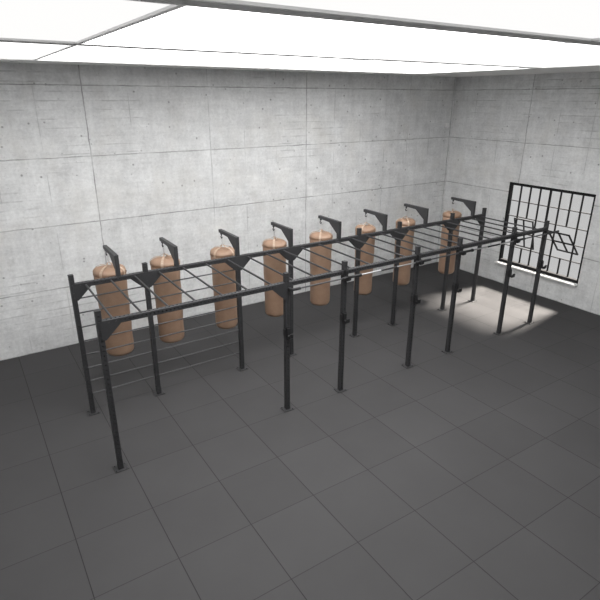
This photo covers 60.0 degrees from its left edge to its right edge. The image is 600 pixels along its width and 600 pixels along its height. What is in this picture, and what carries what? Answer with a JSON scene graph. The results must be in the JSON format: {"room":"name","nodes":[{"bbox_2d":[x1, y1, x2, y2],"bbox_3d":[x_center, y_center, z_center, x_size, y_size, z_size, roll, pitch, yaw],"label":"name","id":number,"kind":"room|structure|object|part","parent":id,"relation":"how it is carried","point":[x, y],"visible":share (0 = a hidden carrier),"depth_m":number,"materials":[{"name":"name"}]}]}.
{"room":"gym","nodes":[
{"label":"gym","id":0,"kind":"room"},
{"bbox_2d":[0,62,456,360],"bbox_3d":[-2.084,-2.548,13.066,16.890,5.950,0.300,-13,25,-31],"label":"wall","id":1,"kind":"structure","parent":0,"point":[123,159],"depth_m":12.28,"materials":[{"name":"concrete"}]},
{"bbox_2d":[0,262,599,599],"bbox_3d":[2.124,2.679,8.155,16.890,0.200,15.753,-13,25,-31],"label":"floor","id":2,"kind":"structure","parent":0,"point":[472,471],"depth_m":8.25,"materials":[{"name":"rubber"}]},
{"bbox_2d":[67,197,558,472],"bbox_3d":[1.009,-0.135,11.150,10.776,2.860,2.735,-13,25,-31],"label":"rig","id":3,"kind":"object","parent":2,"relation":"on","point":[146,278],"visible":0.98,"depth_m":9.99,"materials":[{"name":"black metal"}]},
{"bbox_3d":[-3.644,-0.155,8.680,0.290,0.290,0.111,-13,25,-31],"label":"gusset plate","id":4,"kind":"part","parent":3,"relation":"part of","materials":[{"name":"black metal"}]},
{"bbox_3d":[-3.763,2.036,9.455,0.200,0.024,0.180,-13,25,-31],"label":"plate","id":5,"kind":"part","parent":3,"relation":"part of","materials":[{"name":"black metal"}]},
{"bbox_3d":[-2.657,0.399,7.268,0.290,0.290,0.111,-13,25,-31],"label":"gusset plate","id":6,"kind":"part","parent":3,"relation":"part of","materials":[{"name":"black metal"}]},
{"bbox_2d":[93,254,133,355],"bbox_3d":[-3.491,0.094,9.769,0.589,1.991,0.589,-13,25,-31],"label":"bag","id":7,"kind":"object","parent":3,"relation":"hanging from","point":[103,271],"visible":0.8,"depth_m":9.56,"materials":[{"name":"beige leather"}]},
{"bbox_3d":[-2.776,2.589,8.043,0.200,0.024,0.180,-13,25,-31],"label":"plate","id":8,"kind":"part","parent":3,"relation":"part of","materials":[{"name":"black metal"}]},
{"bbox_3d":[-2.845,-0.342,9.166,0.290,0.290,0.111,-13,25,-31],"label":"gusset plate","id":9,"kind":"part","parent":3,"relation":"part of","materials":[{"name":"black metal"}]},
{"bbox_3d":[-2.618,-0.395,9.303,0.290,0.290,0.111,-13,25,-31],"label":"gusset plate","id":10,"kind":"part","parent":3,"relation":"part of","materials":[{"name":"black metal"}]},
{"bbox_3d":[-2.737,1.796,10.079,0.200,0.024,0.180,-13,25,-31],"label":"plate","id":11,"kind":"part","parent":3,"relation":"part of","materials":[{"name":"black metal"}]},
{"bbox_2d":[150,248,183,342],"bbox_3d":[-2.615,-0.112,10.301,0.568,1.991,0.568,18,28,38],"label":"bag","id":12,"kind":"object","parent":3,"relation":"hanging from","point":[163,261],"visible":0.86,"depth_m":10.13,"materials":[{"name":"beige leather"}]},
{"bbox_2d":[210,238,237,328],"bbox_3d":[-1.584,-0.353,10.927,0.536,1.991,0.536,-5,22,-12],"label":"bag","id":13,"kind":"object","parent":3,"relation":"hanging from","point":[216,252],"visible":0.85,"depth_m":10.75,"materials":[{"name":"beige leather"}]},
{"bbox_3d":[-1.331,-0.697,10.085,0.290,0.290,0.111,-13,25,-31],"label":"gusset plate","id":14,"kind":"part","parent":3,"relation":"part of","materials":[{"name":"black metal"}]},
{"bbox_3d":[-1.104,-0.750,10.223,0.290,0.290,0.111,-13,25,-31],"label":"gusset plate","id":15,"kind":"part","parent":3,"relation":"part of","materials":[{"name":"black metal"}]},
{"bbox_2d":[262,230,286,316],"bbox_3d":[-0.558,-0.594,11.550,0.536,1.991,0.536,-20,29,-41],"label":"bag","id":16,"kind":"object","parent":3,"relation":"hanging from","point":[273,301],"visible":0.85,"depth_m":11.34,"materials":[{"name":"beige leather"}]},
{"bbox_3d":[-0.343,-0.143,8.673,0.290,0.290,0.111,-13,25,-31],"label":"gusset plate","id":17,"kind":"part","parent":3,"relation":"part of","materials":[{"name":"black metal"}]},
{"bbox_3d":[-0.305,-0.937,10.709,0.290,0.290,0.111,-13,25,-31],"label":"gusset plate","id":18,"kind":"part","parent":3,"relation":"part of","materials":[{"name":"black metal"}]},
{"bbox_3d":[-0.236,1.994,9.586,0.200,0.024,0.180,-13,25,-31],"label":"plate","id":19,"kind":"part","parent":3,"relation":"part of","materials":[{"name":"black metal"}]},
{"bbox_3d":[-0.078,-0.990,10.846,0.290,0.290,0.111,-13,25,-31],"label":"gusset plate","id":20,"kind":"part","parent":3,"relation":"part of","materials":[{"name":"black metal"}]},
{"bbox_2d":[309,224,332,305],"bbox_3d":[0.481,-0.837,12.182,0.536,1.991,0.536,-15,26,-35],"label":"bag","id":21,"kind":"object","parent":3,"relation":"hanging from","point":[319,294],"visible":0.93,"depth_m":12.00,"materials":[{"name":"beige leather"}]},
{"bbox_3d":[0.790,1.754,10.209,0.200,0.024,0.180,-13,25,-31],"label":"plate","id":22,"kind":"part","parent":3,"relation":"part of","materials":[{"name":"black metal"}]},
{"bbox_3d":[1.209,-1.292,11.628,0.290,0.290,0.111,-13,25,-31],"label":"gusset plate","id":23,"kind":"part","parent":3,"relation":"part of","materials":[{"name":"black metal"}]},
{"bbox_3d":[1.435,-1.345,11.766,0.290,0.290,0.111,-13,25,-31],"label":"gusset plate","id":24,"kind":"part","parent":3,"relation":"part of","materials":[{"name":"black metal"}]},
{"bbox_2d":[354,217,375,294],"bbox_3d":[1.591,-1.097,12.856,0.509,1.991,0.509,-6,22,-14],"label":"bag","id":25,"kind":"object","parent":3,"relation":"hanging from","point":[365,282],"visible":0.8,"depth_m":12.68,"materials":[{"name":"beige leather"}]},
{"bbox_2d":[342,258,431,279],"bbox_3d":[1.673,-0.590,9.763,2.200,0.068,0.068,-13,25,-31],"label":"barbell","id":26,"kind":"object","parent":3,"relation":"on","point":[429,259],"visible":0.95,"depth_m":9.70,"materials":[{"name":"silver metal"}]},
{"bbox_3d":[2.235,-1.532,12.251,0.290,0.290,0.111,-13,25,-31],"label":"gusset plate","id":27,"kind":"part","parent":3,"relation":"part of","materials":[{"name":"black metal"}]},
{"bbox_2d":[393,211,415,284],"bbox_3d":[2.698,-1.356,13.528,0.504,1.991,0.504,16,26,35],"label":"bag","id":28,"kind":"object","parent":3,"relation":"hanging from","point":[404,271],"visible":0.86,"depth_m":13.36,"materials":[{"name":"beige leather"}]},
{"bbox_3d":[2.462,-1.585,12.389,0.290,0.290,0.111,-13,25,-31],"label":"gusset plate","id":29,"kind":"part","parent":3,"relation":"part of","materials":[{"name":"black metal"}]},
{"bbox_3d":[3.749,-1.887,13.171,0.290,0.290,0.111,-13,25,-31],"label":"gusset plate","id":30,"kind":"part","parent":3,"relation":"part of","materials":[{"name":"black metal"}]},
{"bbox_2d":[438,204,461,273],"bbox_3d":[4.143,-1.695,14.406,0.504,1.991,0.504,-10,23,-24],"label":"bag","id":31,"kind":"object","parent":3,"relation":"hanging from","point":[446,215],"visible":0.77,"depth_m":14.28,"materials":[{"name":"beige leather"}]},
{"bbox_3d":[3.975,-1.940,13.309,0.290,0.290,0.111,-13,25,-31],"label":"gusset plate","id":32,"kind":"part","parent":3,"relation":"part of","materials":[{"name":"black metal"}]},
{"bbox_3d":[4.775,-2.127,13.794,0.290,0.290,0.111,-13,25,-31],"label":"gusset plate","id":33,"kind":"part","parent":3,"relation":"part of","materials":[{"name":"black metal"}]},
{"bbox_2d":[458,238,525,253],"bbox_3d":[4.213,-1.185,11.306,2.200,0.068,0.068,-13,25,-31],"label":"barbell","id":34,"kind":"object","parent":3,"relation":"on","point":[516,240],"visible":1,"depth_m":11.24,"materials":[{"name":"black metal"}]},
{"bbox_2d":[0,59,599,76],"bbox_3d":[2.139,-3.050,5.920,16.890,0.200,15.753,-13,25,-31],"label":"ceiling","id":35,"kind":"structure","parent":0,"point":[578,68],"depth_m":12.07,"materials":[{"name":"white paint"}]},
{"bbox_2d":[0,40,75,60],"bbox_3d":[-5.055,-2.897,5.849,4.180,0.070,3.080,-13,25,-31],"label":"ceiling light","id":36,"kind":"object","parent":35,"relation":"attached to","point":[9,50],"visible":0.72,"depth_m":6.46,"materials":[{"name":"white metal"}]},
{"bbox_2d":[0,0,186,43],"bbox_3d":[-3.282,-1.903,3.314,4.180,0.070,3.080,-13,25,-31],"label":"ceiling light","id":37,"kind":"object","parent":35,"relation":"attached to","point":[47,21],"visible":1,"depth_m":3.80,"materials":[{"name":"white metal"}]},
{"bbox_2d":[35,44,365,68],"bbox_3d":[-1.577,-3.712,7.962,4.180,0.070,3.080,-13,25,-31],"label":"ceiling light","id":38,"kind":"object","parent":35,"relation":"attached to","point":[80,52],"visible":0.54,"depth_m":7.86,"materials":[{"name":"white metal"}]},
{"bbox_2d":[81,0,572,58],"bbox_3d":[0.196,-2.718,5.426,4.180,0.070,3.080,-13,25,-31],"label":"ceiling light","id":39,"kind":"object","parent":35,"relation":"attached to","point":[197,25],"visible":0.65,"depth_m":4.97,"materials":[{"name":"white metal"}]},
{"bbox_2d":[200,0,599,40],"bbox_3d":[1.969,-1.724,2.890,4.180,0.070,3.080,-13,25,-31],"label":"ceiling light","id":40,"kind":"object","parent":35,"relation":"attached to","point":[564,19],"visible":1,"depth_m":3.56,"materials":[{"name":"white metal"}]},
{"bbox_2d":[267,59,533,73],"bbox_3d":[1.900,-4.527,10.075,4.180,0.070,3.080,-13,25,-31],"label":"ceiling light","id":41,"kind":"object","parent":35,"relation":"attached to","point":[368,65],"visible":0.57,"depth_m":10.09,"materials":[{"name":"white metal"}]},
{"bbox_2d":[376,40,599,67],"bbox_3d":[3.674,-3.533,7.539,4.180,0.070,3.080,-13,25,-31],"label":"ceiling light","id":42,"kind":"object","parent":35,"relation":"attached to","point":[576,53],"visible":0.6,"depth_m":7.50,"materials":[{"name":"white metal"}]},
{"bbox_2d":[438,72,599,314],"bbox_3d":[9.011,-1.797,11.217,0.130,5.950,15.153,-13,25,-31],"label":"wall","id":43,"kind":"structure","parent":0,"point":[543,130],"depth_m":14.64,"materials":[{"name":"concrete"}]},
{"bbox_2d":[494,182,595,286],"bbox_3d":[6.878,-1.935,14.706,0.660,2.480,2.610,-13,25,-31],"label":"window","id":44,"kind":"structure","parent":43,"relation":"in","point":[527,268],"depth_m":14.59,"materials":[{"name":"black metal"}]},
{"bbox_3d":[6.561,-1.943,15.225,0.040,0.898,0.620,-29,32,-23],"label":"vent sash","id":45,"kind":"part","parent":44,"relation":"part of","materials":[{"name":"black metal"}]},
{"bbox_3d":[6.760,-0.787,15.073,0.125,0.074,2.610,-13,25,-31],"label":"sill","id":46,"kind":"part","parent":44,"relation":"part of","materials":[{"name":"white paint"}]},
{"bbox_3d":[7.226,-1.570,14.273,0.040,0.898,0.620,-53,38,-6],"label":"vent sash","id":47,"kind":"part","parent":44,"relation":"part of","materials":[{"name":"black metal"}]}
]}

